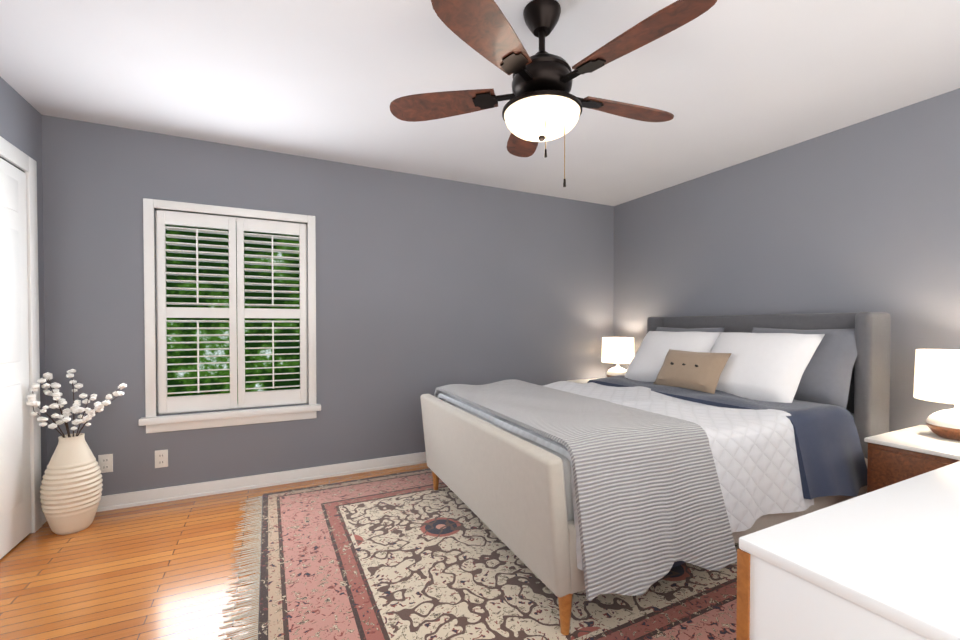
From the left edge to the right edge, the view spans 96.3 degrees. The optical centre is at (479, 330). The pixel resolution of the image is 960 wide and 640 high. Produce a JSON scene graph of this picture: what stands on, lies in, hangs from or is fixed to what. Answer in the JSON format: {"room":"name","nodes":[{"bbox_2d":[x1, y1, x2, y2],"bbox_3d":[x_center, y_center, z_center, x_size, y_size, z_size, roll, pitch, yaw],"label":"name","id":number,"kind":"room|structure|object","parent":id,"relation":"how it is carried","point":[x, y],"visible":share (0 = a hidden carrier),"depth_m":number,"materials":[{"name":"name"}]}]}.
{"room":"bedroom","nodes":[
{"label":"bedroom","id":0,"kind":"room"},
{"bbox_2d":[0,77,46,484],"bbox_3d":[-1.831,-0.054,0.838,0.120,2.440,4.120,0,1,-26],"label":"wall","id":1,"kind":"structure","parent":0,"point":[20,123],"depth_m":2.52,"materials":[{"name":"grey paint"}]},
{"bbox_2d":[0,136,41,559],"bbox_3d":[-2.317,0.088,2.050,0.078,2.120,1.020,0,1,-26],"label":"door","id":2,"kind":"structure","parent":1,"relation":"attached to","point":[20,478],"depth_m":2.30,"materials":[{"name":"white wood"}]},
{"bbox_2d":[0,463,428,639],"bbox_3d":[0.255,1.201,1.885,4.770,0.100,4.120,0,1,-26],"label":"floor","id":3,"kind":"structure","parent":0,"point":[161,571],"depth_m":2.04,"materials":[{"name":"brown wood"}]},
{"bbox_2d":[26,369,126,534],"bbox_3d":[-2.305,0.684,2.515,0.464,0.913,0.339,0,1,-26],"label":"vase","id":4,"kind":"object","parent":3,"relation":"on","point":[71,489],"visible":1,"depth_m":2.43,"materials":[{"name":"beige ceramic"}]},
{"bbox_2d":[218,468,738,639],"bbox_3d":[0.401,1.135,2.502,3.280,0.012,2.500,0,1,-26],"label":"rug","id":5,"kind":"object","parent":3,"relation":"on","point":[412,555],"visible":0.35,"depth_m":1.94,"materials":[{"name":"fabric"}]},
{"bbox_2d":[567,378,598,383],"bbox_3d":[1.228,0.805,4.218,0.622,0.620,0.495,0,1,-26],"label":"nightstand","id":6,"kind":"object","parent":3,"relation":"on","point":[582,381],"visible":0.02,"depth_m":4.30,"materials":[{"name":"white wood"}]},
{"bbox_2d":[601,337,633,376],"bbox_3d":[1.364,0.279,4.257,0.312,0.429,0.312,0,1,-26],"label":"lamp","id":7,"kind":"object","parent":6,"relation":"on","point":[617,351],"visible":0.73,"depth_m":4.13,"materials":[{"name":"white ceramic"}]},
{"bbox_2d":[420,312,890,634],"bbox_3d":[0.979,0.512,2.764,2.346,1.250,1.968,0,1,-24],"label":"bed","id":8,"kind":"object","parent":3,"relation":"on","point":[706,442],"visible":1,"depth_m":2.09,"materials":[{"name":"fabric"}]},
{"bbox_2d":[736,461,959,639],"bbox_3d":[1.269,0.766,0.878,1.543,0.800,0.598,0,1,-26],"label":"dresser","id":9,"kind":"object","parent":3,"relation":"on","point":[883,563],"visible":1,"depth_m":0.71,"materials":[{"name":"white paint"}]},
{"bbox_2d":[864,425,959,492],"bbox_3d":[2.290,0.839,2.018,0.662,0.620,0.550,0,1,-26],"label":"nightstand","id":10,"kind":"object","parent":3,"relation":"on","point":[896,456],"visible":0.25,"depth_m":2.04,"materials":[{"name":"brown wood"}]},
{"bbox_2d":[913,349,959,440],"bbox_3d":[2.349,0.311,2.112,0.312,0.429,0.312,0,1,-26],"label":"lamp","id":11,"kind":"object","parent":10,"relation":"on","point":[937,376],"visible":1,"depth_m":2.08,"materials":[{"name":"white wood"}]},
{"bbox_2d":[41,115,613,495],"bbox_3d":[-0.630,-0.096,3.659,4.530,2.440,0.120,0,1,-26],"label":"wall","id":12,"kind":"structure","parent":0,"point":[426,285],"depth_m":3.37,"materials":[{"name":"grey paint"}]},
{"bbox_2d":[98,454,112,472],"bbox_3d":[-2.381,0.843,2.737,0.072,0.116,0.009,0,1,-26],"label":"electrical outlet","id":13,"kind":"object","parent":12,"relation":"attached to","point":[105,462],"visible":0.88,"depth_m":2.74,"materials":[{"name":"white plastic"}]},
{"bbox_2d":[155,449,167,467],"bbox_3d":[-2.121,0.851,2.866,0.072,0.116,0.009,0,1,-26],"label":"electrical outlet","id":14,"kind":"object","parent":12,"relation":"attached to","point":[161,458],"visible":1,"depth_m":2.86,"materials":[{"name":"white plastic"}]},
{"bbox_2d":[139,198,320,432],"bbox_3d":[-1.739,-0.100,3.082,1.110,1.535,0.175,0,1,-26],"label":"window","id":15,"kind":"structure","parent":12,"relation":"in","point":[152,422],"depth_m":2.96,"materials":[{"name":"white wood"}]},
{"bbox_2d":[156,210,306,413],"bbox_3d":[-1.726,-0.127,3.057,0.916,1.346,0.076,0,1,-26],"label":"window shutters","id":16,"kind":"object","parent":15,"relation":"attached to","point":[236,312],"visible":1,"depth_m":3.04,"materials":[{"name":"white wood"}]},
{"bbox_2d":[42,452,426,523],"bbox_3d":[-0.597,1.080,3.611,4.530,0.090,0.026,0,1,-26],"label":"baseboard","id":17,"kind":"structure","parent":12,"relation":"attached to","point":[139,498],"depth_m":3.08,"materials":[{"name":"white wood"}]},
{"bbox_2d":[0,0,959,205],"bbox_3d":[0.255,-1.339,1.846,4.770,0.100,4.120,0,1,-26],"label":"ceiling","id":18,"kind":"structure","parent":0,"point":[727,83],"depth_m":2.19,"materials":[{"name":"white paint"}]},
{"bbox_2d":[390,0,716,186],"bbox_3d":[0.293,-0.927,1.742,1.242,0.719,1.266,0,1,-26],"label":"ceiling fan","id":19,"kind":"object","parent":18,"relation":"hanging from","point":[543,104],"visible":1,"depth_m":1.63,"materials":[{"name":"brown wood"}]},
{"bbox_2d":[613,88,959,431],"bbox_3d":[2.340,-0.085,2.893,0.120,2.440,4.120,0,1,-26],"label":"wall","id":20,"kind":"structure","parent":0,"point":[863,216],"depth_m":2.84,"materials":[{"name":"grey paint"}]},
{"label":"outside","id":21,"kind":"structure","parent":0,"visible":0},
{"bbox_2d":[166,225,299,400],"bbox_3d":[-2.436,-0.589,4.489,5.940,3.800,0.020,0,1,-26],"label":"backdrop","id":22,"kind":"structure","parent":21,"point":[224,345],"depth_m":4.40,"materials":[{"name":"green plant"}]}
]}

